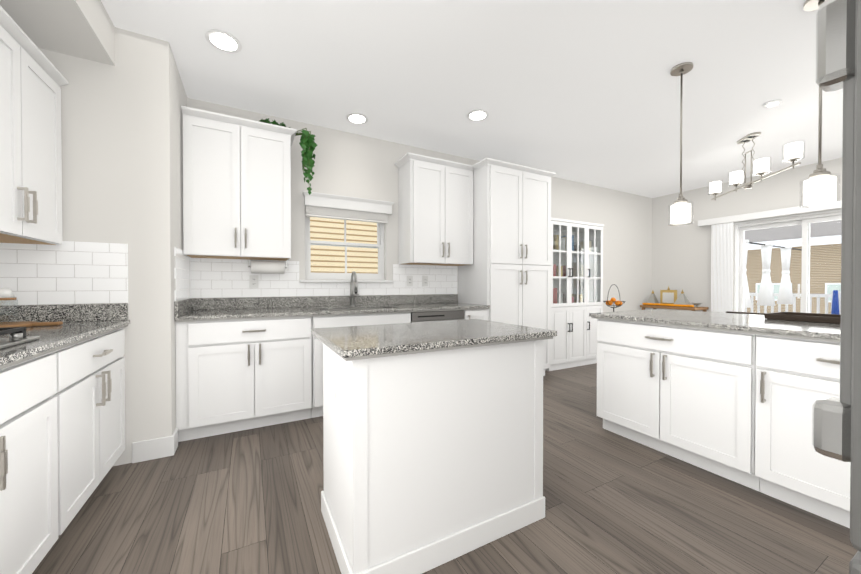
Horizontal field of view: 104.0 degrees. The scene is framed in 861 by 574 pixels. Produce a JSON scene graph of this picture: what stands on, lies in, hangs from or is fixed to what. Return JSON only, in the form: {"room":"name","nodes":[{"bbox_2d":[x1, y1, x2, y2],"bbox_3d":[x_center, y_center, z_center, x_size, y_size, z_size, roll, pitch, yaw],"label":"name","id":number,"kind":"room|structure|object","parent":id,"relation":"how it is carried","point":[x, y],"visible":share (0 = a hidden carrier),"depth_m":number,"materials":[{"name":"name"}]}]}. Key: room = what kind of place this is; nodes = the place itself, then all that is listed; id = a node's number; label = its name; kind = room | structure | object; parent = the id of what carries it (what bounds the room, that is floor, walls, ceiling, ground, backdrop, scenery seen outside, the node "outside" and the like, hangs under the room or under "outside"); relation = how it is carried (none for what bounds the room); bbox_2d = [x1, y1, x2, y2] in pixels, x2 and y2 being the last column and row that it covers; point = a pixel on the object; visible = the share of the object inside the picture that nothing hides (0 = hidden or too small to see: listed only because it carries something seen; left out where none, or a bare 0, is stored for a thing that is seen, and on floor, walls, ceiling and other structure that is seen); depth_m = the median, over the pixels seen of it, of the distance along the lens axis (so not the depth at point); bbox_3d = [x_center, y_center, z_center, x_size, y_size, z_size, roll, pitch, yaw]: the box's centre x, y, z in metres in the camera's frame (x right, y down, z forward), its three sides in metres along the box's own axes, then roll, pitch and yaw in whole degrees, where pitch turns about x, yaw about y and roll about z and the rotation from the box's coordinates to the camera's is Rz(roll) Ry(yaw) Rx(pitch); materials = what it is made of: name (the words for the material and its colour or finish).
{"room":"kitchen","nodes":[
{"label":"kitchen","id":0,"kind":"room"},
{"bbox_2d":[0,0,114,65],"bbox_3d":[-0.936,-1.479,-0.419,0.580,0.240,5.400,0,1,-28],"label":"soffit","id":1,"kind":"structure","parent":0,"point":[84,29],"depth_m":1.80,"materials":[{"name":"grey paint"}]},
{"bbox_2d":[2,27,186,466],"bbox_3d":[-2.357,-0.254,2.399,0.950,2.740,0.890,0,1,-28],"label":"wall column","id":2,"kind":"structure","parent":0,"point":[122,145],"depth_m":2.15,"materials":[{"name":"grey paint"}]},
{"bbox_2d":[0,241,127,305],"bbox_3d":[-2.191,-0.089,1.976,0.632,0.374,0.008,0,1,-28],"label":"tile backsplash","id":3,"kind":"structure","parent":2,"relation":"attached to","point":[69,272],"depth_m":1.99,"materials":[{"name":"white tile"}]},
{"bbox_2d":[132,428,177,462],"bbox_3d":[-1.837,1.052,2.253,0.215,0.130,0.150,0,1,-28],"label":"baseboard return","id":4,"kind":"object","parent":2,"relation":"attached to","point":[151,449],"visible":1,"depth_m":2.19,"materials":[{"name":"white wood"}]},
{"bbox_2d":[187,98,651,311],"bbox_3d":[1.041,-0.274,4.661,7.180,2.740,0.140,0,1,-28],"label":"wall","id":5,"kind":"structure","parent":0,"point":[353,165],"depth_m":3.79,"materials":[{"name":"grey paint"}]},
{"bbox_2d":[174,247,189,300],"bbox_3d":[-1.923,-0.097,2.611,0.008,0.378,0.628,0,1,-28],"label":"tile backsplash","id":6,"kind":"structure","parent":5,"relation":"attached to","point":[181,276],"depth_m":2.54,"materials":[{"name":"white tile"}]},
{"bbox_2d":[181,106,296,260],"bbox_3d":[-1.617,-0.823,2.913,0.820,1.132,0.375,0,1,-28],"label":"upper cabinet","id":7,"kind":"object","parent":5,"relation":"attached to","point":[236,187],"visible":1,"depth_m":2.75,"materials":[{"name":"white wood"}]},
{"bbox_2d":[248,258,286,273],"bbox_3d":[-1.466,-0.192,3.034,0.320,0.131,0.116,0,1,-28],"label":"paper towel roll","id":8,"kind":"object","parent":7,"relation":"attached to","point":[267,267],"visible":1,"depth_m":2.99,"materials":[{"name":"white paper"}]},
{"bbox_2d":[259,118,317,194],"bbox_3d":[-1.270,-1.173,3.014,0.484,0.674,0.289,0,1,-28],"label":"ivy plant","id":9,"kind":"object","parent":7,"relation":"on","point":[308,144],"visible":0.92,"depth_m":3.01,"materials":[{"name":"green plant"}]},
{"bbox_2d":[190,258,457,297],"bbox_3d":[-0.868,-0.089,3.544,2.732,0.346,0.008,0,1,-28],"label":"tile backsplash","id":10,"kind":"structure","parent":5,"relation":"attached to","point":[218,278],"depth_m":3.27,"materials":[{"name":"white tile"}]},
{"bbox_2d":[249,275,258,287],"bbox_3d":[-1.636,-0.055,3.118,0.074,0.120,0.010,0,1,-28],"label":"electrical outlet","id":11,"kind":"object","parent":10,"relation":"attached to","point":[253,281],"visible":1,"depth_m":3.12,"materials":[{"name":"white plastic"}]},
{"bbox_2d":[407,276,412,285],"bbox_3d":[-0.237,-0.077,3.874,0.074,0.120,0.010,0,1,-28],"label":"electrical outlet","id":12,"kind":"object","parent":10,"relation":"attached to","point":[409,280],"visible":1,"depth_m":3.87,"materials":[{"name":"white plastic"}]},
{"bbox_2d":[422,276,427,285],"bbox_3d":[-0.061,-0.078,3.969,0.074,0.120,0.010,0,1,-28],"label":"electrical outlet","id":13,"kind":"object","parent":10,"relation":"attached to","point":[424,280],"visible":1,"depth_m":3.96,"materials":[{"name":"white plastic"}]},
{"bbox_2d":[305,205,383,279],"bbox_3d":[-0.920,-0.475,3.639,0.856,0.776,0.060,0,1,-28],"label":"kitchen window","id":14,"kind":"structure","parent":5,"relation":"in","point":[379,246],"depth_m":3.62,"materials":[{"name":"white"}]},
{"bbox_2d":[300,280,393,282],"bbox_3d":[-0.849,-0.067,3.534,0.980,0.026,0.045,0,1,-28],"label":"trim","id":15,"kind":"structure","parent":5,"relation":"attached to","point":[363,281],"depth_m":3.51,"materials":[{"name":"white wood"}]},
{"bbox_2d":[302,191,393,223],"bbox_3d":[-0.834,-0.824,3.513,0.941,0.230,0.085,0,1,-28],"label":"blind valance","id":16,"kind":"object","parent":5,"relation":"attached to","point":[338,202],"visible":1,"depth_m":3.47,"materials":[{"name":"white wood"}]},
{"bbox_2d":[395,152,473,265],"bbox_3d":[0.056,-0.831,3.818,0.840,1.132,0.375,0,1,-28],"label":"upper cabinet","id":17,"kind":"object","parent":5,"relation":"attached to","point":[435,211],"visible":1,"depth_m":3.68,"materials":[{"name":"white wood"}]},
{"bbox_2d":[32,363,857,573],"bbox_3d":[2.109,1.152,1.698,8.130,0.060,6.390,0,1,-28],"label":"floor","id":18,"kind":"structure","parent":0,"point":[248,501],"depth_m":1.64,"materials":[{"name":"brown wood"}]},
{"bbox_2d":[0,352,58,573],"bbox_3d":[-1.543,0.692,0.818,0.664,0.876,0.908,0,1,-28],"label":"base cabinet","id":19,"kind":"object","parent":18,"relation":"on","point":[29,536],"visible":0.98,"depth_m":1.18,"materials":[{"name":"white wood"}]},
{"bbox_2d":[0,303,129,368],"bbox_3d":[-1.548,0.182,0.798,0.642,0.144,2.697,0,1,-28],"label":"countertop","id":20,"kind":"structure","parent":19,"relation":"on","point":[82,322],"depth_m":1.87,"materials":[{"name":"stone"}]},
{"bbox_2d":[0,327,39,348],"bbox_3d":[-1.620,0.185,0.914,0.490,0.054,0.770,0,1,-28],"label":"gas cooktop","id":21,"kind":"object","parent":20,"relation":"in","point":[17,335],"visible":1,"depth_m":1.26,"materials":[{"name":"silver metal"}]},
{"bbox_2d":[0,321,62,327],"bbox_3d":[-2.178,0.195,1.766,0.340,0.019,0.240,0,1,-28],"label":"wood board","id":22,"kind":"object","parent":20,"relation":"on","point":[21,324],"visible":0.96,"depth_m":1.79,"materials":[{"name":"brown wood"}]},
{"bbox_2d":[0,288,17,323],"bbox_3d":[-2.222,0.093,1.742,0.110,0.182,0.110,0,1,-28],"label":"glass jar","id":23,"kind":"object","parent":22,"relation":"on","point":[6,294],"visible":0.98,"depth_m":1.74,"materials":[{"name":"clear glass"}]},
{"bbox_2d":[51,328,124,535],"bbox_3d":[-1.970,0.685,1.606,0.664,0.876,0.881,0,1,-28],"label":"base cabinet","id":24,"kind":"object","parent":18,"relation":"on","point":[90,394],"visible":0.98,"depth_m":1.61,"materials":[{"name":"white wood"}]},
{"bbox_2d":[175,316,311,441],"bbox_3d":[-1.520,0.674,2.825,0.915,0.876,0.664,0,1,-28],"label":"base cabinet","id":25,"kind":"object","parent":18,"relation":"on","point":[238,375],"visible":1,"depth_m":2.55,"materials":[{"name":"white wood"}]},
{"bbox_2d":[311,309,410,417],"bbox_3d":[-0.717,0.670,3.259,0.900,0.876,0.664,0,1,-28],"label":"base cabinet","id":26,"kind":"object","parent":18,"relation":"on","point":[317,344],"visible":0.15,"depth_m":2.86,"materials":[{"name":"white wood"}]},
{"bbox_2d":[174,294,489,321],"bbox_3d":[-0.718,0.160,3.261,2.744,0.144,0.652,0,1,-28],"label":"countertop","id":27,"kind":"structure","parent":26,"relation":"on","point":[199,309],"depth_m":3.14,"materials":[{"name":"stone"}]},
{"bbox_2d":[349,271,358,305],"bbox_3d":[-0.762,0.011,3.445,0.102,0.358,0.194,0,1,-28],"label":"faucet","id":28,"kind":"object","parent":27,"relation":"on","point":[353,287],"visible":1,"depth_m":3.48,"materials":[{"name":"silver metal"}]},
{"bbox_2d":[321,340,544,573],"bbox_3d":[-0.008,0.684,1.690,0.956,0.876,0.631,0,1,-28],"label":"base cabinet","id":29,"kind":"object","parent":18,"relation":"on","point":[431,460],"visible":0.79,"depth_m":1.38,"materials":[{"name":"white wood"}]},
{"bbox_2d":[311,319,556,360],"bbox_3d":[0.004,0.227,1.664,1.030,0.039,0.655,0,1,-28],"label":"countertop","id":30,"kind":"structure","parent":29,"relation":"on","point":[348,343],"depth_m":1.47,"materials":[{"name":"stone"}]},
{"bbox_2d":[411,310,463,322],"bbox_3d":[-0.051,0.667,3.614,0.600,0.876,0.672,0,1,-28],"label":"dishwasher","id":31,"kind":"object","parent":18,"relation":"on","point":[429,316],"visible":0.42,"depth_m":3.35,"materials":[{"name":"silver metal"}]},
{"bbox_2d":[464,309,487,319],"bbox_3d":[0.352,0.665,3.837,0.312,0.876,0.664,0,1,-28],"label":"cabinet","id":32,"kind":"object","parent":18,"relation":"on","point":[481,314],"visible":0.21,"depth_m":3.58,"materials":[{"name":"white wood"}]},
{"bbox_2d":[458,158,555,375],"bbox_3d":[0.919,-0.149,4.136,1.050,2.500,0.645,0,1,-28],"label":"pantry cabinet","id":33,"kind":"object","parent":18,"relation":"on","point":[506,276],"visible":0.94,"depth_m":3.86,"materials":[{"name":"white wood"}]},
{"bbox_2d":[545,217,603,370],"bbox_3d":[1.949,0.087,4.815,1.110,2.015,0.452,0,1,-28],"label":"tall cabinet","id":34,"kind":"object","parent":18,"relation":"on","point":[576,265],"visible":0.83,"depth_m":4.67,"materials":[{"name":"white wood"}]},
{"bbox_2d":[603,284,625,311],"bbox_3d":[2.714,0.521,4.981,0.346,1.143,0.347,0,1,-28],"label":"fruit basket stand","id":35,"kind":"object","parent":18,"relation":"on","point":[613,302],"visible":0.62,"depth_m":4.94,"materials":[{"name":"black metal"}]},
{"bbox_2d":[640,305,708,311],"bbox_3d":[4.113,0.699,5.716,0.440,0.775,0.840,0,1,-28],"label":"console table","id":36,"kind":"object","parent":18,"relation":"on","point":[704,309],"visible":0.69,"depth_m":5.48,"materials":[{"name":"brown wood"}]},
{"bbox_2d":[647,291,658,302],"bbox_3d":[3.980,0.171,6.020,0.160,0.274,0.160,0,1,-28],"label":"pyramid","id":37,"kind":"object","parent":36,"relation":"on","point":[652,298],"visible":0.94,"depth_m":5.99,"materials":[{"name":"white ceramic"}]},
{"bbox_2d":[642,303,693,306],"bbox_3d":[3.972,0.290,5.647,0.082,0.040,0.782,0,1,-28],"label":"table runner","id":38,"kind":"object","parent":36,"relation":"on","point":[676,305],"visible":0.98,"depth_m":5.58,"materials":[{"name":"orange fabric"}]},
{"bbox_2d":[660,286,676,303],"bbox_3d":[4.142,0.142,5.851,0.042,0.335,0.260,0,1,-28],"label":"picture frame","id":39,"kind":"object","parent":36,"relation":"on","point":[668,296],"visible":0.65,"depth_m":5.84,"materials":[{"name":"gold metal"}]},
{"bbox_2d":[674,289,690,306],"bbox_3d":[4.182,0.169,5.584,0.210,0.284,0.210,0,1,-28],"label":"pyramid","id":40,"kind":"object","parent":36,"relation":"on","point":[682,299],"visible":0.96,"depth_m":5.55,"materials":[{"name":"white ceramic"}]},
{"bbox_2d":[597,319,759,490],"bbox_3d":[1.763,0.678,2.349,0.657,0.876,0.929,0,1,-28],"label":"base cabinet","id":41,"kind":"object","parent":18,"relation":"on","point":[686,394],"visible":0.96,"depth_m":2.10,"materials":[{"name":"white wood"}]},
{"bbox_2d":[589,309,840,341],"bbox_3d":[2.045,0.223,2.161,0.975,0.039,1.590,0,1,-28],"label":"countertop","id":42,"kind":"structure","parent":41,"relation":"on","point":[749,324],"depth_m":2.03,"materials":[{"name":"stone"}]},
{"bbox_2d":[764,312,840,323],"bbox_3d":[2.432,0.186,2.018,0.330,0.034,0.564,0,1,-28],"label":"serving tray","id":43,"kind":"object","parent":42,"relation":"on","point":[814,317],"visible":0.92,"depth_m":2.09,"materials":[{"name":"brown wood"}]},
{"bbox_2d":[726,311,765,314],"bbox_3d":[2.579,0.663,2.749,0.400,0.900,0.400,0,1,-28],"label":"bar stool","id":44,"kind":"object","parent":18,"relation":"on","point":[745,313],"visible":0.02,"depth_m":2.88,"materials":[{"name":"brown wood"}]},
{"bbox_2d":[754,334,850,527],"bbox_3d":[2.133,0.684,1.664,0.657,0.876,0.624,0,1,-28],"label":"base cabinet","id":45,"kind":"object","parent":18,"relation":"on","point":[796,379],"visible":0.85,"depth_m":1.67,"materials":[{"name":"white wood"}]},
{"bbox_2d":[812,0,860,573],"bbox_3d":[1.113,0.237,0.305,0.910,1.755,0.899,0,1,-28],"label":"refrigerator","id":46,"kind":"object","parent":18,"relation":"on","point":[836,428],"visible":1,"depth_m":0.46,"materials":[{"name":"grey metal"}]},
{"bbox_2d":[101,0,842,197],"bbox_3d":[2.109,-1.658,1.674,8.130,0.080,6.390,0,1,-28],"label":"ceiling","id":47,"kind":"structure","parent":0,"point":[585,91],"depth_m":2.58,"materials":[{"name":"white paint"}]},
{"bbox_2d":[205,29,241,52],"bbox_3d":[-1.355,-1.615,2.206,0.206,0.016,0.206,0,1,-28],"label":"recessed light","id":48,"kind":"object","parent":47,"relation":"in","point":[221,40],"visible":1,"depth_m":2.19,"materials":[{"name":"white plastic"}]},
{"bbox_2d":[346,113,367,123],"bbox_3d":[-0.703,-1.623,3.229,0.206,0.016,0.206,0,1,-28],"label":"recessed light","id":49,"kind":"object","parent":47,"relation":"in","point":[357,118],"visible":0.96,"depth_m":3.21,"materials":[{"name":"white plastic"}]},
{"bbox_2d":[467,109,488,120],"bbox_3d":[0.444,-1.623,3.167,0.206,0.016,0.206,0,1,-28],"label":"recessed light","id":50,"kind":"object","parent":47,"relation":"in","point":[477,115],"visible":0.96,"depth_m":3.15,"materials":[{"name":"white plastic"}]},
{"bbox_2d":[668,62,693,225],"bbox_3d":[1.857,-1.048,2.492,0.150,1.155,0.150,0,1,-28],"label":"pendant light","id":51,"kind":"object","parent":47,"relation":"hanging from","point":[680,212],"visible":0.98,"depth_m":2.48,"materials":[{"name":"white glass"}]},
{"bbox_2d":[708,132,804,199],"bbox_3d":[3.462,-1.358,3.663,0.146,0.555,1.326,0,1,13],"label":"chandelier","id":52,"kind":"object","parent":47,"relation":"hanging from","point":[793,152],"visible":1,"depth_m":3.55,"materials":[{"name":"white glass"}]},
{"bbox_2d":[763,100,782,107],"bbox_3d":[3.019,-1.621,2.967,0.126,0.016,0.126,0,1,-28],"label":"recessed light","id":53,"kind":"object","parent":47,"relation":"in","point":[773,103],"visible":0.96,"depth_m":2.95,"materials":[{"name":"white"}]},
{"bbox_2d":[800,0,840,207],"bbox_3d":[2.185,-1.042,1.885,0.150,1.155,0.150,0,1,-28],"label":"pendant light","id":54,"kind":"object","parent":47,"relation":"hanging from","point":[819,186],"visible":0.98,"depth_m":1.88,"materials":[{"name":"white glass"}]},
{"bbox_2d":[652,158,841,312],"bbox_3d":[4.808,-0.278,5.094,0.140,2.740,2.680,0,1,-28],"label":"wall","id":55,"kind":"structure","parent":0,"point":[681,256],"depth_m":5.52,"materials":[{"name":"grey paint"}]},
{"bbox_2d":[698,200,841,226],"bbox_3d":[4.978,-1.040,4.474,0.105,0.095,2.380,0,1,-28],"label":"blind valance","id":56,"kind":"object","parent":55,"relation":"attached to","point":[769,213],"visible":0.88,"depth_m":4.74,"materials":[{"name":"white"}]},
{"bbox_2d":[711,222,732,312],"bbox_3d":[4.556,0.037,5.264,0.085,2.068,0.306,0,1,-28],"label":"vane","id":57,"kind":"object","parent":56,"relation":"hanging from","point":[728,262],"visible":0.67,"depth_m":5.23,"materials":[{"name":"white"}]},
{"bbox_2d":[733,209,841,224],"bbox_3d":[5.024,-0.978,4.522,0.011,0.030,1.520,0,1,-28],"label":"door frame","id":58,"kind":"structure","parent":55,"relation":"attached to","point":[807,214],"depth_m":4.63,"materials":[{"name":"white wood"}]},
{"bbox_2d":[734,212,841,312],"bbox_3d":[5.088,0.067,4.566,0.120,2.055,1.474,0,1,-28],"label":"sliding patio door","id":59,"kind":"structure","parent":55,"relation":"in","point":[740,236],"depth_m":4.70,"materials":[{"name":"white"}]},
{"bbox_3d":[-1.212,-0.228,-0.614,0.100,2.740,5.500,0,1,-28],"label":"wall","id":60,"kind":"structure","parent":0,"visible":0},
{"bbox_2d":[0,5,68,244],"bbox_3d":[-2.105,-0.728,1.549,0.384,0.966,0.813,0,1,-28],"label":"upper cabinet","id":61,"kind":"object","parent":60,"relation":"attached to","point":[32,79],"visible":1,"depth_m":1.67,"materials":[{"name":"white wood"}]},
{"label":"outside","id":62,"kind":"structure","parent":0,"visible":0},
{"bbox_3d":[6.870,1.174,5.414,3.740,0.110,9.000,0,1,-28],"label":"deck","id":63,"kind":"object","parent":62,"visible":0},
{"bbox_2d":[744,291,840,314],"bbox_3d":[8.369,0.592,6.221,0.130,1.040,9.005,0,1,-28],"label":"deck railing","id":64,"kind":"object","parent":63,"relation":"on","point":[795,295],"depth_m":7.02,"materials":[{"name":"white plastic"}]},
{"bbox_2d":[831,290,839,313],"bbox_3d":[7.872,0.580,6.541,0.133,1.060,0.140,0,1,-28],"label":"patio umbrella","id":65,"kind":"object","parent":63,"relation":"on","point":[835,303],"depth_m":6.51,"materials":[{"name":"blue fabric"}]},
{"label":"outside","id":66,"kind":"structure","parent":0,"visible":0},
{"bbox_2d":[310,217,377,273],"bbox_3d":[-1.229,-0.918,6.248,9.000,6.000,0.100,0,1,-28],"label":"house siding","id":67,"kind":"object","parent":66,"point":[360,234],"depth_m":6.00,"materials":[{"name":"plastic"}]},
{"bbox_2d":[744,240,801,307],"bbox_3d":[6.456,-0.241,6.314,3.400,1.125,0.250,0,1,-28],"label":"curtains","id":68,"kind":"object","parent":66,"point":[785,298],"depth_m":6.11,"materials":[{"name":"white fabric"}]},
{"bbox_2d":[746,244,840,313],"bbox_3d":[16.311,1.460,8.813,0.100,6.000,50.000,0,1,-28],"label":"neighbouring house","id":69,"kind":"structure","parent":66,"point":[754,258],"depth_m":12.83,"materials":[{"name":"plastic"}]},
{"bbox_2d":[756,283,791,300],"bbox_3d":[13.696,0.169,13.441,0.070,0.700,1.050,0,1,-28],"label":"window","id":70,"kind":"structure","parent":69,"relation":"attached to","point":[774,285],"depth_m":13.38,"materials":[{"name":"white glass"}]},
{"bbox_2d":[745,220,841,245],"bbox_3d":[19.984,-4.358,10.746,9.750,5.400,50.000,0,1,-28],"label":"shingles","id":71,"kind":"object","parent":69,"relation":"on","point":[776,238],"depth_m":12.74,"materials":[{"name":"grey"}]},
{"bbox_2d":[825,283,840,301],"bbox_3d":[14.599,0.184,11.770,0.070,0.700,1.050,0,1,-28],"label":"window","id":72,"kind":"structure","parent":69,"relation":"attached to","point":[834,286],"depth_m":12.09,"materials":[{"name":"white glass"}]}
]}

